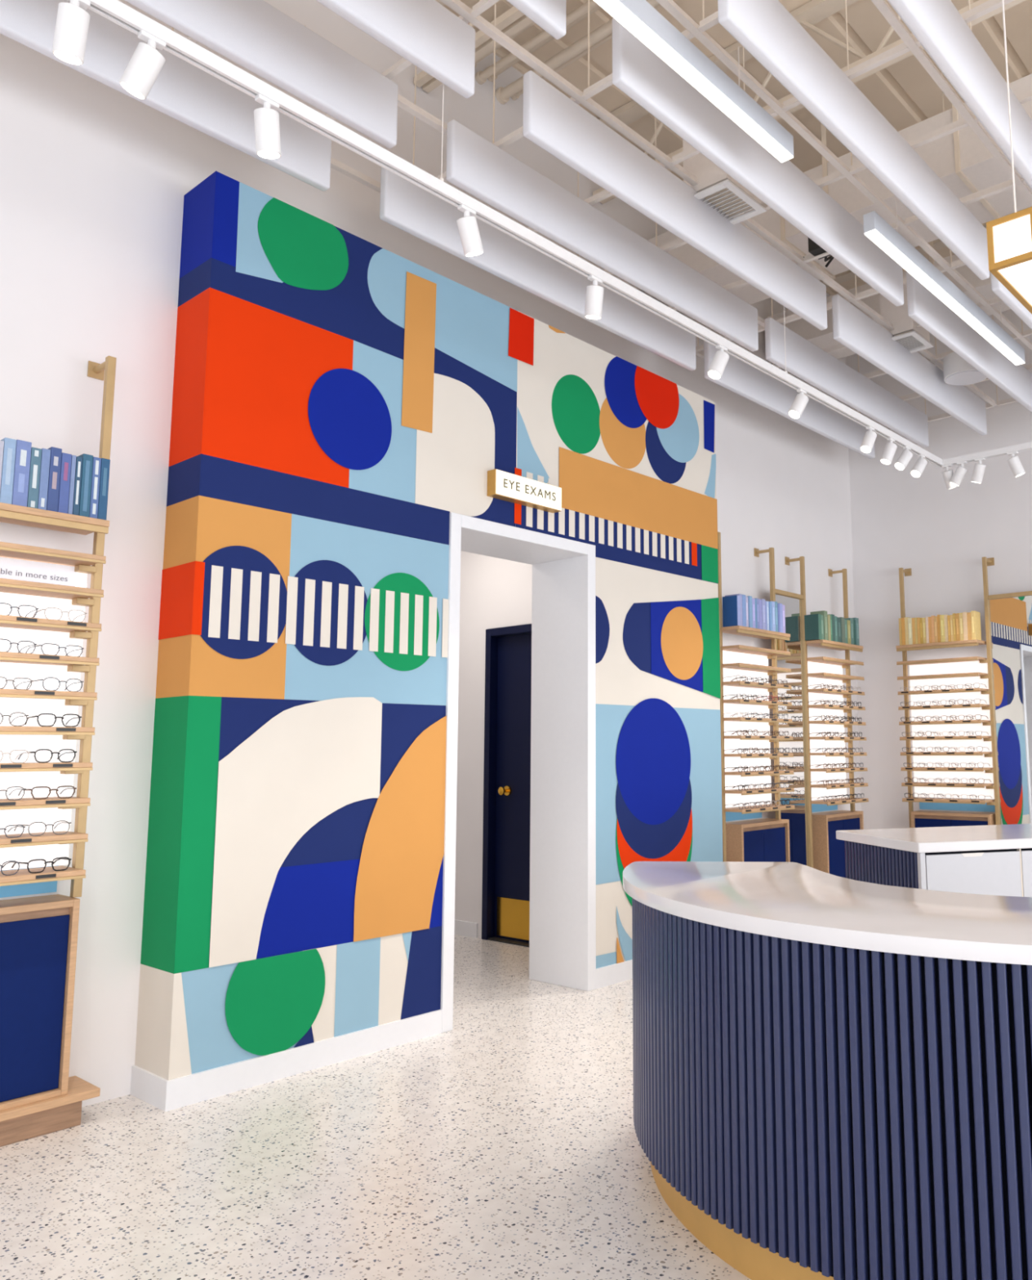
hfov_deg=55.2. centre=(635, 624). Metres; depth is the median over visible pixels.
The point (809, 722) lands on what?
shelf
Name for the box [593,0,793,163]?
linear light
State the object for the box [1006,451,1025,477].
track spotlight
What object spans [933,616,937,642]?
book
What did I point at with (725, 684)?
shelf
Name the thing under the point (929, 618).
book
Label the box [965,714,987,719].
eyeglasses
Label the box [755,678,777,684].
eyeglasses
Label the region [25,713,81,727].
eyeglasses
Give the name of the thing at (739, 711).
eyeglasses
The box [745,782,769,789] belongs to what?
eyeglasses
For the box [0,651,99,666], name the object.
shelf
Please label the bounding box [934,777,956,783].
eyeglasses
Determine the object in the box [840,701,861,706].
eyeglasses
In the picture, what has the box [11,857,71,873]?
eyeglasses
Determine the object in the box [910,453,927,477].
track spotlight
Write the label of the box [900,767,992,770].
shelf
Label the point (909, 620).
book
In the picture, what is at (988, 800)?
shelf
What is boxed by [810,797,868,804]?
shelf
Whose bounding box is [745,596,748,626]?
book
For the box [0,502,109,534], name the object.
shelf
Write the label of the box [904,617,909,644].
book
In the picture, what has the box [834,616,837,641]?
book
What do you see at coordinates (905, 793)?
eyeglasses
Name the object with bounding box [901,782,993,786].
shelf
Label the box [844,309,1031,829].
wall
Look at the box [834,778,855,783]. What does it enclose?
eyeglasses
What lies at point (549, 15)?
acoustic baffle
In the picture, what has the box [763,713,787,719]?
eyeglasses
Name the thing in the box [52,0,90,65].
track spotlight
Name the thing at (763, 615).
book
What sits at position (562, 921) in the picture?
trim
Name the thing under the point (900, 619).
book
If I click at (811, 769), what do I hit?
shelf
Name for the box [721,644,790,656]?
shelf
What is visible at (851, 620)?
book
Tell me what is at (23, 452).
book
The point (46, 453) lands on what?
book
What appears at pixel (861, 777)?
eyeglasses
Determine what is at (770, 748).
eyeglasses
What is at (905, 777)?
eyeglasses
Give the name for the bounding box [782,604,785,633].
book
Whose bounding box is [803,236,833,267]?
junction box
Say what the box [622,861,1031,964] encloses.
countertop
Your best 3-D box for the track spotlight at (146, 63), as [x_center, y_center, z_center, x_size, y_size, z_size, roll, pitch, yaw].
[-1.414,-1.603,2.799,0.121,0.178,0.074,-2,-7,9]
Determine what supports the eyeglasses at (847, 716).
on the rack at (821, 669)
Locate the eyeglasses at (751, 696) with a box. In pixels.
[731,694,757,700]
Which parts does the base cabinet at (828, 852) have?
panel, door, panel, header rail, door, panel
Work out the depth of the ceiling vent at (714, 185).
4.81 m
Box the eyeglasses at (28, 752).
[0,749,31,763]
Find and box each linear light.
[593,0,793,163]
[862,200,1024,365]
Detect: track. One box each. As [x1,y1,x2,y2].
[88,0,942,467]
[942,441,1031,465]
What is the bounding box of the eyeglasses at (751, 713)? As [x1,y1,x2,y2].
[731,711,757,717]
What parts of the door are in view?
knob, kick plate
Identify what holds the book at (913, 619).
on the rack at (976, 670)
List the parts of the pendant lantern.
lantern frame, pane, pane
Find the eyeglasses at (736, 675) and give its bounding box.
[723,675,746,681]
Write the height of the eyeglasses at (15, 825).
0.043 m
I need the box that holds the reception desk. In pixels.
[622,861,1031,1279]
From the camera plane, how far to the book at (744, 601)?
6.89 m
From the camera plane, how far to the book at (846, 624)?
8.04 m
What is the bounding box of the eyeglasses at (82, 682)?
[26,677,84,691]
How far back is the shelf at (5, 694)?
3.42 m
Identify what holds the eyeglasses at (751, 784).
on the rack at (741, 660)
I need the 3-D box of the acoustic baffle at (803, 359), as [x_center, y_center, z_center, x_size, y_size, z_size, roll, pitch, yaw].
[1.620,-1.719,7.138,0.050,0.295,2.435,-6,-10,39]
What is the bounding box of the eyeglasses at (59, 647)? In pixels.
[25,643,84,656]
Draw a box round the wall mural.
[134,170,722,1079]
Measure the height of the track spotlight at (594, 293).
0.180 m
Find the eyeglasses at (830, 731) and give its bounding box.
[818,731,838,737]
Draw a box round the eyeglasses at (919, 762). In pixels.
[918,762,939,767]
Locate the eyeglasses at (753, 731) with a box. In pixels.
[732,728,757,735]
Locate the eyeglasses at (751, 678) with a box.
[731,676,756,682]
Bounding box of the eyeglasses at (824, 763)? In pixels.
[809,763,830,768]
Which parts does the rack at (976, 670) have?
shelf rail, shelf rail, shelf rail, shelf rail, shelf rail, shelf rail, shelf rail, shelf rail, shelf rail, shelf rail, shelf rail, light panel, panel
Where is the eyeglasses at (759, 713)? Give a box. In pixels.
[743,712,768,718]
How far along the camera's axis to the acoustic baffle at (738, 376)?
7.19 m
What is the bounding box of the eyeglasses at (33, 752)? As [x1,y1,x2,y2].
[17,748,76,763]
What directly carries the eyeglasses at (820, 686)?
on the rack at (821, 669)
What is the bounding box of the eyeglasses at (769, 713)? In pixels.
[754,712,777,718]
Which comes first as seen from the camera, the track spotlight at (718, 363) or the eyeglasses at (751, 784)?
the track spotlight at (718, 363)
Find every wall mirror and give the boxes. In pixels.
[774,588,808,866]
[987,591,1031,824]
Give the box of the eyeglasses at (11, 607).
[0,602,38,617]
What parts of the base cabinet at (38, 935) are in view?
panel, door, header rail, panel, panel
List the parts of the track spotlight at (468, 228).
stem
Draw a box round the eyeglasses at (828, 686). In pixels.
[813,684,836,689]
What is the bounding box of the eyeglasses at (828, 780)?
[810,779,831,785]
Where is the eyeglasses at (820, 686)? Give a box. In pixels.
[807,683,827,688]
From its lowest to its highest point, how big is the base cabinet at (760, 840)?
0.790 m
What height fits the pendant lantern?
2.650 m
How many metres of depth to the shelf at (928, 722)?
7.87 m
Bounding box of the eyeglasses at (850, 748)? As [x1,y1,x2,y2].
[835,747,854,752]
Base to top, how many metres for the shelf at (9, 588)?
0.018 m
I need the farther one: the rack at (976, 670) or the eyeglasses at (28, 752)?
the rack at (976, 670)
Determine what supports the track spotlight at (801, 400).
attached to the track at (114, 11)
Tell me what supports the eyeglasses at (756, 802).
on the rack at (741, 660)
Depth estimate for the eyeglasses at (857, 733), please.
8.11 m
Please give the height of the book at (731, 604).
0.218 m
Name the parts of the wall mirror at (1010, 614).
frame rail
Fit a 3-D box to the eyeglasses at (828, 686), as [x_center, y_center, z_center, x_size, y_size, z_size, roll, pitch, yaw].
[1.530,0.509,7.854,0.140,0.039,0.136,-7,-10,41]
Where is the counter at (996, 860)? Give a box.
[835,823,1031,897]
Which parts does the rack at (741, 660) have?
panel, light panel, shelf rail, shelf rail, shelf rail, shelf rail, shelf rail, shelf rail, shelf rail, shelf rail, shelf rail, shelf rail, shelf rail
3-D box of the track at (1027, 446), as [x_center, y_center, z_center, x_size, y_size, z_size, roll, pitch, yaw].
[3.199,-1.619,6.367,2.484,0.720,0.036,-6,-10,39]
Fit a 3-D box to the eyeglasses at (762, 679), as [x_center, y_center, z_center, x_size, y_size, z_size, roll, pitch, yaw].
[0.860,0.409,7.056,0.140,0.042,0.135,-6,-9,37]
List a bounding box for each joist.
[413,0,533,93]
[592,0,1025,204]
[819,206,1031,288]
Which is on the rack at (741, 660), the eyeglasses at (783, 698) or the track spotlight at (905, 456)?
the eyeglasses at (783, 698)
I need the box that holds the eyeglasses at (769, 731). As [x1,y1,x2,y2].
[755,730,778,736]
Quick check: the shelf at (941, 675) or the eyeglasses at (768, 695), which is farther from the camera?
the shelf at (941, 675)
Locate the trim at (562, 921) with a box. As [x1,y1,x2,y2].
[440,511,595,1032]
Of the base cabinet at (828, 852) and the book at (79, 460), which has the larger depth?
the base cabinet at (828, 852)
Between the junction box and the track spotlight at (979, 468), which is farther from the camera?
the track spotlight at (979, 468)
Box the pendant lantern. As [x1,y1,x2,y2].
[986,0,1031,314]
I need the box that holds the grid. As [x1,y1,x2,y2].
[171,0,1031,433]
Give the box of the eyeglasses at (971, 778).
[968,777,991,783]
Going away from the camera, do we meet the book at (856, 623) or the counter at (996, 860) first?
the counter at (996, 860)
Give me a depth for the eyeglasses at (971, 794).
7.69 m
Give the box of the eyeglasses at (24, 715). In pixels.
[0,711,29,726]
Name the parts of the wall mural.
panel, panel, panel, panel, panel, panel, panel, panel, panel, panel, panel, panel, panel, panel, panel, panel, panel, panel, panel, panel, panel, panel, panel, panel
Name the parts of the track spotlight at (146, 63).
stem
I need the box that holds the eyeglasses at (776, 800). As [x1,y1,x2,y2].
[755,800,779,806]
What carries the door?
in the wall at (495, 593)
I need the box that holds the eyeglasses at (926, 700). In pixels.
[915,700,937,706]
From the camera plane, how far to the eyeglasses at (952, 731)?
7.82 m
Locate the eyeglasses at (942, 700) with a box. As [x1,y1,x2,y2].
[932,699,953,705]
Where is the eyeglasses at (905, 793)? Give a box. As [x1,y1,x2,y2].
[903,792,925,798]
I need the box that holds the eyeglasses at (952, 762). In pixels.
[951,762,972,767]
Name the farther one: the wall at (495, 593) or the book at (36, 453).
the wall at (495, 593)
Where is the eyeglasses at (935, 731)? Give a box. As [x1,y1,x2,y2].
[933,731,955,736]
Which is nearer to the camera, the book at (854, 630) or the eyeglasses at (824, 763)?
the eyeglasses at (824, 763)
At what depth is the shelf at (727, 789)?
6.90 m
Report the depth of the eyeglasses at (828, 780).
7.62 m
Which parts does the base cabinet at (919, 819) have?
panel, door, header rail, panel, door, panel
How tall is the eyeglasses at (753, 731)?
0.045 m
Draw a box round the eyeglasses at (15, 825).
[0,824,26,837]
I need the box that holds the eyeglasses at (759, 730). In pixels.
[743,729,768,735]
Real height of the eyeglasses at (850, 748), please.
0.039 m
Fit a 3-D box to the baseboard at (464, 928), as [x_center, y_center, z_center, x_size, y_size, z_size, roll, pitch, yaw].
[-1.765,2.239,7.426,1.680,0.100,0.012,-6,-10,39]
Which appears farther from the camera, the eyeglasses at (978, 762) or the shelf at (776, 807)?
the eyeglasses at (978, 762)
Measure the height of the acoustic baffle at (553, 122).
0.295 m
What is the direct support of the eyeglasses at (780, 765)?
on the rack at (741, 660)
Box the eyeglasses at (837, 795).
[818,795,839,800]
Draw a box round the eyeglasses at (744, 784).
[724,784,748,791]
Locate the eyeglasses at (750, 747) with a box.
[733,746,758,753]
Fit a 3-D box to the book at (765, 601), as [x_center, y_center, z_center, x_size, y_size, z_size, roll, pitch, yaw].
[0.902,-0.055,7.156,0.125,0.219,0.026,-6,-10,39]
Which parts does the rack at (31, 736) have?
name plate, name plate, name plate, name plate, panel, shelf rail, light panel, shelf rail, name plate, shelf rail, name plate, shelf rail, shelf rail, shelf rail, shelf rail, name plate, shelf rail, shelf rail, shelf rail, shelf rail, name plate, name plate, name plate, name plate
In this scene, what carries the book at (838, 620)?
on the rack at (821, 669)
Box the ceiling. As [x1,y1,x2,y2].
[443,0,1031,295]
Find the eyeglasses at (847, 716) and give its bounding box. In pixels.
[832,715,853,721]
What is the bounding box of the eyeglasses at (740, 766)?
[724,765,747,772]
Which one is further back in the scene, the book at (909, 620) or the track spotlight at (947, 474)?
the book at (909, 620)
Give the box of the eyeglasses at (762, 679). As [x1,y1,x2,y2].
[743,677,766,683]
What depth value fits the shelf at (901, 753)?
7.82 m
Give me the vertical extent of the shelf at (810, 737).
0.018 m
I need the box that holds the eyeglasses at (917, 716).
[915,715,937,721]
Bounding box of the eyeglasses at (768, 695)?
[754,695,777,701]
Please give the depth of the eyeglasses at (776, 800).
7.01 m
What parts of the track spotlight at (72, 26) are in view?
stem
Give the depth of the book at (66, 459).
3.52 m
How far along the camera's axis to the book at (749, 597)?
6.94 m
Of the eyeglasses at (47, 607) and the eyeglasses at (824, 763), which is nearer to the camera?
the eyeglasses at (47, 607)
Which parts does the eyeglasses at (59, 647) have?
frame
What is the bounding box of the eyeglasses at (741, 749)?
[724,748,747,754]
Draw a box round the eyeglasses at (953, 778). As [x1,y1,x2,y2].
[951,777,973,783]
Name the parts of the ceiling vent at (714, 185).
frame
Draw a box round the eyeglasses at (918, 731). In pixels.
[916,731,937,736]
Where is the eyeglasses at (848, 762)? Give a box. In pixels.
[833,762,855,768]
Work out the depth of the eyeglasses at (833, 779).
7.73 m
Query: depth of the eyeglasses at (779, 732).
7.19 m
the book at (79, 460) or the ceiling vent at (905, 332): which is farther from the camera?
the ceiling vent at (905, 332)
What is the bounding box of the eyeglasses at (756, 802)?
[733,801,759,808]
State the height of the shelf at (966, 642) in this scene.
0.024 m
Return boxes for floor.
[0,933,751,1279]
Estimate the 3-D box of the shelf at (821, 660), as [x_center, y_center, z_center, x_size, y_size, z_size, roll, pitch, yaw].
[1.612,0.303,7.990,0.212,0.018,0.685,-6,-10,39]
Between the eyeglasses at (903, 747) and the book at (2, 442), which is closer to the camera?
the book at (2, 442)
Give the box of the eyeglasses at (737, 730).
[723,729,747,735]
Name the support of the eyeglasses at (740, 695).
on the rack at (741, 660)
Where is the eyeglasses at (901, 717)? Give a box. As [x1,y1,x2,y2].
[900,716,921,721]
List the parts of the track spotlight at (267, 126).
stem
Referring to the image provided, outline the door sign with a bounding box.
[486,468,561,513]
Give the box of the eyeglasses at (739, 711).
[722,711,746,717]
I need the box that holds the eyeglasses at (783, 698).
[764,696,786,702]
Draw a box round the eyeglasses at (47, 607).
[32,607,87,622]
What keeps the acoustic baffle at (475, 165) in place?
hanging from the grid
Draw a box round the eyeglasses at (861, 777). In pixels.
[841,777,863,782]
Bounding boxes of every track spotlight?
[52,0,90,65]
[119,30,166,99]
[253,93,281,159]
[456,204,483,256]
[584,275,604,319]
[706,344,728,379]
[787,388,808,418]
[859,426,876,453]
[880,437,897,464]
[893,445,912,470]
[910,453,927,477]
[941,464,956,488]
[949,461,967,486]
[970,457,985,483]
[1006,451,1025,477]
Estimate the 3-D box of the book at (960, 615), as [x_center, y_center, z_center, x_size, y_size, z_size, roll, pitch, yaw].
[2.665,0.026,7.908,0.032,0.228,0.126,-6,-10,39]
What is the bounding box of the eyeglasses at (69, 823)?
[13,820,71,835]
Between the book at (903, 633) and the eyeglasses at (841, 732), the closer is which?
the eyeglasses at (841, 732)
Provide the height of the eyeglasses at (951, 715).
0.043 m
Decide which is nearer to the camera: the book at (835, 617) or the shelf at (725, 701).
the shelf at (725, 701)
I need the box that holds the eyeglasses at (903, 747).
[901,746,923,751]
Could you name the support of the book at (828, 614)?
on the rack at (821, 669)
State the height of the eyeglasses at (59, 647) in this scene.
0.043 m
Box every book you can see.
[0,437,16,504]
[0,440,4,489]
[11,439,31,506]
[26,447,41,508]
[37,448,50,510]
[46,446,62,511]
[57,453,71,513]
[67,454,76,514]
[72,456,82,515]
[78,453,93,516]
[88,457,101,518]
[97,457,110,519]
[722,595,740,626]
[724,593,742,626]
[742,594,746,626]
[745,595,752,627]
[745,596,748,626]
[751,598,755,627]
[754,598,756,628]
[755,598,759,628]
[758,599,762,629]
[760,599,765,630]
[764,600,766,630]
[765,600,768,630]
[768,601,772,631]
[770,600,775,631]
[774,601,777,631]
[777,603,780,632]
[779,603,782,632]
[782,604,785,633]
[804,613,822,640]
[806,615,823,640]
[809,610,827,639]
[826,614,831,640]
[828,613,832,640]
[830,613,835,641]
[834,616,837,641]
[836,617,841,642]
[839,617,844,643]
[844,617,853,644]
[844,619,847,643]
[846,619,850,644]
[852,617,859,645]
[853,619,855,644]
[898,617,902,645]
[901,617,905,644]
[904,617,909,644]
[907,617,912,644]
[911,617,915,644]
[914,617,917,644]
[916,617,919,644]
[919,617,923,644]
[921,617,926,643]
[924,616,928,643]
[928,617,932,643]
[930,615,934,642]
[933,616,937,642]
[937,614,940,642]
[939,614,945,642]
[943,614,949,641]
[946,615,951,641]
[949,614,953,641]
[951,613,955,640]
[954,613,959,640]
[958,613,964,640]
[962,612,968,639]
[966,612,971,639]
[970,610,981,639]
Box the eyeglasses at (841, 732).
[823,732,846,737]
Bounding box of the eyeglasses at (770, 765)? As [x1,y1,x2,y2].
[764,764,779,770]
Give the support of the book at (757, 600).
on the rack at (741, 660)
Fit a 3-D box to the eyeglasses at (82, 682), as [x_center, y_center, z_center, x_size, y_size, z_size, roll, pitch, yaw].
[-2.091,0.221,3.509,0.140,0.049,0.143,-6,-9,37]
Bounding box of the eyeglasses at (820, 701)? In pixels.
[807,699,828,704]
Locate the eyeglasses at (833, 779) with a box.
[820,778,839,784]
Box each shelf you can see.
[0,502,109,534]
[0,541,106,566]
[0,577,103,599]
[0,614,102,632]
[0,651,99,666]
[0,688,97,699]
[0,725,94,732]
[0,762,93,768]
[0,796,90,806]
[0,831,88,844]
[0,866,85,883]
[720,625,790,639]
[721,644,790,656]
[721,662,791,672]
[721,680,791,688]
[722,698,791,705]
[722,717,791,721]
[723,735,792,738]
[723,753,793,756]
[723,770,793,775]
[724,786,794,793]
[724,804,794,812]
[805,639,862,650]
[806,656,863,665]
[806,672,863,679]
[807,688,864,695]
[807,704,865,710]
[808,720,865,724]
[808,736,866,739]
[808,752,866,755]
[809,767,866,771]
[809,782,867,787]
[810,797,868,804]
[895,639,986,648]
[896,656,986,665]
[897,671,987,679]
[897,688,988,694]
[897,703,989,708]
[898,720,990,724]
[899,735,991,738]
[900,751,991,754]
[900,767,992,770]
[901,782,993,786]
[902,797,994,803]
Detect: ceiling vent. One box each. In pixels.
[682,138,766,224]
[880,275,933,353]
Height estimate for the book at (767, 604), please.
0.223 m
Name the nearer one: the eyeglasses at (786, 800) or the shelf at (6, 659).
the shelf at (6, 659)
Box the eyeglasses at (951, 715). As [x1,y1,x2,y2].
[949,715,971,720]
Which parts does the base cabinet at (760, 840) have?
panel, door, panel, header rail, door, panel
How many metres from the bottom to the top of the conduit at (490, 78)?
0.078 m
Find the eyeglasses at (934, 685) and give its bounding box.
[930,684,951,689]
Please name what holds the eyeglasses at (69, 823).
on the rack at (31, 736)
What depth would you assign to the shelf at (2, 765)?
3.39 m
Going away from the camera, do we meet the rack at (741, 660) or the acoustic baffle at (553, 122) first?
the acoustic baffle at (553, 122)
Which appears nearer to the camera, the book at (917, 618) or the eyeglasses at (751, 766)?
the eyeglasses at (751, 766)
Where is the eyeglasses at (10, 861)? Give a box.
[0,860,21,875]
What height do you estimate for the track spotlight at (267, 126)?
0.180 m
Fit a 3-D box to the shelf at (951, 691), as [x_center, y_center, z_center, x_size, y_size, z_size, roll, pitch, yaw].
[2.517,0.551,7.998,0.685,0.018,0.212,-6,-10,39]
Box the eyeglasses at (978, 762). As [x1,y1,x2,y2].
[968,762,990,768]
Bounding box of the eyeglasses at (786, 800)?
[766,799,790,805]
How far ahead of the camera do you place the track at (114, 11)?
3.56 m
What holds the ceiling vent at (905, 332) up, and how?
hanging from the grid
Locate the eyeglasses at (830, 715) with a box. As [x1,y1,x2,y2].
[814,715,837,720]
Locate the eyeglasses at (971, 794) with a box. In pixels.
[968,794,991,799]
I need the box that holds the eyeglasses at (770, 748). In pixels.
[756,747,778,753]
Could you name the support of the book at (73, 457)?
on the rack at (31, 736)
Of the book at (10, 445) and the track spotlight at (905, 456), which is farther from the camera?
the track spotlight at (905, 456)
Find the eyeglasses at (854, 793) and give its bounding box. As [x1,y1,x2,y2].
[834,793,856,799]
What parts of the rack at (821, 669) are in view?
panel, light panel, shelf rail, shelf rail, shelf rail, shelf rail, shelf rail, shelf rail, shelf rail, shelf rail, shelf rail, shelf rail, shelf rail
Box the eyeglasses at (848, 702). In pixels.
[832,700,853,706]
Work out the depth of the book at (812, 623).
7.71 m
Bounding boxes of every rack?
[0,355,116,897]
[717,531,795,862]
[784,555,868,867]
[895,556,1000,827]
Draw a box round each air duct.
[644,73,1031,322]
[766,240,1010,359]
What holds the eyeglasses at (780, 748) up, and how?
on the rack at (741, 660)
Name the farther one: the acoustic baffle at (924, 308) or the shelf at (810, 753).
the shelf at (810, 753)
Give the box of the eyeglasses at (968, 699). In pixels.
[964,698,986,704]
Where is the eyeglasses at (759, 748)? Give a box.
[742,747,768,753]
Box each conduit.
[474,0,568,67]
[475,0,598,84]
[486,4,600,81]
[495,0,659,104]
[511,4,662,100]
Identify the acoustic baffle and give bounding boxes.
[0,0,331,191]
[124,0,398,148]
[315,0,475,98]
[379,166,695,370]
[445,120,758,351]
[506,0,565,39]
[522,70,826,330]
[612,17,903,306]
[703,340,875,458]
[717,0,989,279]
[764,317,928,447]
[831,294,986,435]
[887,0,1031,189]
[906,271,1031,413]
[990,272,1031,329]
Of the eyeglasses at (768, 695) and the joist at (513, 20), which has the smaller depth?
the joist at (513, 20)
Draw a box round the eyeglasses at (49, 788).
[17,785,76,799]
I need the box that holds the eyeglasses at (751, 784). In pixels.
[733,783,758,790]
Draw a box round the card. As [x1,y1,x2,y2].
[0,556,76,586]
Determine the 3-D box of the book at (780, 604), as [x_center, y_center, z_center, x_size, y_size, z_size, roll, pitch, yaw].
[1.036,-0.040,7.306,0.125,0.224,0.045,-6,-10,39]
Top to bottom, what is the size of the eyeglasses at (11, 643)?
0.047 m
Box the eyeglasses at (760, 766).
[744,765,769,771]
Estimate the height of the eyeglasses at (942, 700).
0.044 m
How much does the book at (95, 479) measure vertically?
0.234 m
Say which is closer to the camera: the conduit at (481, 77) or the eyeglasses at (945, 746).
the conduit at (481, 77)
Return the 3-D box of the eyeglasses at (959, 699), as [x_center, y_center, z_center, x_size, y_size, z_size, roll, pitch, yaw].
[2.620,0.631,7.895,0.131,0.045,0.140,-6,-9,37]
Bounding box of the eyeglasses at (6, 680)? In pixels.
[0,676,33,689]
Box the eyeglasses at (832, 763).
[816,763,839,768]
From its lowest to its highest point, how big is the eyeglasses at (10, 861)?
0.049 m
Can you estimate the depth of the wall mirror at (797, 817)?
7.56 m
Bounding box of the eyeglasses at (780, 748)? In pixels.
[764,747,788,753]
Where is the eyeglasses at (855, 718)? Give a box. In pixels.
[840,716,861,721]
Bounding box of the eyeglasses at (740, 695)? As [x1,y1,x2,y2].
[722,693,746,699]
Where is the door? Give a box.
[481,623,531,946]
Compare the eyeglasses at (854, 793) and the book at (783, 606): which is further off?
the eyeglasses at (854, 793)
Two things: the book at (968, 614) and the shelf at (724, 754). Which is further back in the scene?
the book at (968, 614)
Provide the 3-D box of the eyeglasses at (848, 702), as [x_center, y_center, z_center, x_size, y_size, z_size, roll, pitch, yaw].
[1.706,0.656,8.047,0.140,0.045,0.131,-7,-10,41]
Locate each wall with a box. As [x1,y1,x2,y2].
[0,0,861,1106]
[454,551,532,938]
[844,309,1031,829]
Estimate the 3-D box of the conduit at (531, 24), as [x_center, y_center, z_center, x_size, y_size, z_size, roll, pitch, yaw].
[1.734,-3.562,3.417,7.056,0.090,0.086,-6,-10,39]
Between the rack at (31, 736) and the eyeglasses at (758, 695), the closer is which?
the rack at (31, 736)
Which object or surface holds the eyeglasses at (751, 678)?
on the rack at (741, 660)
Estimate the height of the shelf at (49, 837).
0.018 m
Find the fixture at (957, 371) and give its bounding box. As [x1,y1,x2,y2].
[942,351,986,385]
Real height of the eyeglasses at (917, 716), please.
0.043 m
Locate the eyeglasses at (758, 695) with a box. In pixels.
[743,694,767,700]
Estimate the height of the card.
0.102 m
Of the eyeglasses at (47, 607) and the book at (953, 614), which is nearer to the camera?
the eyeglasses at (47, 607)
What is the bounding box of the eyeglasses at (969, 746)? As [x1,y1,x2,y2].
[967,746,988,751]
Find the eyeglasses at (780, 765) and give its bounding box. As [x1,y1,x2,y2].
[768,764,788,770]
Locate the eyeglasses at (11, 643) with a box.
[0,638,36,653]
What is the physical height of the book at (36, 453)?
0.222 m
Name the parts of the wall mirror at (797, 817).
frame rail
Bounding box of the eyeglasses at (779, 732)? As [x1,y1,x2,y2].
[764,730,788,736]
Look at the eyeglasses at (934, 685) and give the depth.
7.94 m
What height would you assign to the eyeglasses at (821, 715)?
0.045 m
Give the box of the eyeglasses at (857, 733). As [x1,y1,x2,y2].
[840,732,862,737]
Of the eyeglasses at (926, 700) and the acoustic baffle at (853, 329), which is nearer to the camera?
the acoustic baffle at (853, 329)
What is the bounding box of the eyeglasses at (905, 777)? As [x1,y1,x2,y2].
[903,777,924,782]
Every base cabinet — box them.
[0,893,100,1146]
[725,817,790,862]
[811,810,863,877]
[910,810,995,827]
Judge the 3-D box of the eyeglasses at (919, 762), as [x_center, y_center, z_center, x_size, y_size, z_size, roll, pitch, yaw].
[2.412,1.153,8.005,0.134,0.041,0.139,-7,-10,41]
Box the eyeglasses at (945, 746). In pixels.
[934,746,955,751]
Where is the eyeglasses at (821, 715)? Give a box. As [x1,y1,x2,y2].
[809,715,829,720]
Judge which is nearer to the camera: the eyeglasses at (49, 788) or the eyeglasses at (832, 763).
the eyeglasses at (49, 788)
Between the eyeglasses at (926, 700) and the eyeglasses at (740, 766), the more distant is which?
the eyeglasses at (926, 700)
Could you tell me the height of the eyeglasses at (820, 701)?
0.039 m
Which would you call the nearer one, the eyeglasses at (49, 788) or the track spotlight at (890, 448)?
the eyeglasses at (49, 788)
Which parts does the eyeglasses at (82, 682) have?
frame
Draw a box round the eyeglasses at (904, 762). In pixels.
[902,762,924,767]
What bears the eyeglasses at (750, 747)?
on the rack at (741, 660)
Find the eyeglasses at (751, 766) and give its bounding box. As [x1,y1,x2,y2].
[733,765,759,771]
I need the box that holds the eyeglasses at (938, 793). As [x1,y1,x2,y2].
[936,793,958,799]
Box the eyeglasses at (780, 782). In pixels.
[765,782,789,787]
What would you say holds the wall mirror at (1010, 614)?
attached to the wall at (899, 519)
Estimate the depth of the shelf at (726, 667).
7.02 m
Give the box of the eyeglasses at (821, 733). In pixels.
[808,731,830,736]
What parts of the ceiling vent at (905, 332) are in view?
frame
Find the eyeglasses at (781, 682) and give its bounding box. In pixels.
[764,679,786,684]
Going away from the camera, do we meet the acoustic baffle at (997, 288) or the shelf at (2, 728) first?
the shelf at (2, 728)
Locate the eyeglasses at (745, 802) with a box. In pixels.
[724,802,748,808]
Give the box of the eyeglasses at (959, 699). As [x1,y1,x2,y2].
[948,698,968,704]
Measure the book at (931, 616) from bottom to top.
0.227 m
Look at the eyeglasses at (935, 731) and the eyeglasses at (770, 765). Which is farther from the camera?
the eyeglasses at (935, 731)
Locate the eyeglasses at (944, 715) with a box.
[932,715,953,720]
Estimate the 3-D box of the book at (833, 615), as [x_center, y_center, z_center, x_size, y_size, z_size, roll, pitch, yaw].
[1.552,0.037,7.923,0.125,0.224,0.046,-6,-10,39]
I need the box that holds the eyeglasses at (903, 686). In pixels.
[900,686,920,691]
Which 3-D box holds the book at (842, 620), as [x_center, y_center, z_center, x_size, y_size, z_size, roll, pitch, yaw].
[1.656,0.055,8.036,0.125,0.215,0.055,-6,-10,39]
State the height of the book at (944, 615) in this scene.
0.226 m
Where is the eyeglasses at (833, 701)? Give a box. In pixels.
[814,699,837,705]
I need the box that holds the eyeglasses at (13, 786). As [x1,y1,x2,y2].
[0,786,26,800]
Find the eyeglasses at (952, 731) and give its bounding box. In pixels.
[949,730,969,736]
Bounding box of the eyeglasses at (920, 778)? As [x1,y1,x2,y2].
[919,777,940,782]
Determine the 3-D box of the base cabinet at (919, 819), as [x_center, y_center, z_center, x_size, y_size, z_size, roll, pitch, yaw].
[2.602,1.922,7.875,0.735,0.790,0.222,-6,-10,39]
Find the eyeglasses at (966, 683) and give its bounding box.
[964,683,986,688]
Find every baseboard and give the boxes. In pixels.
[130,959,632,1111]
[453,919,477,937]
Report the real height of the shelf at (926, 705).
0.018 m
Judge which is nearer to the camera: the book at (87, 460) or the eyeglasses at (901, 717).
the book at (87, 460)

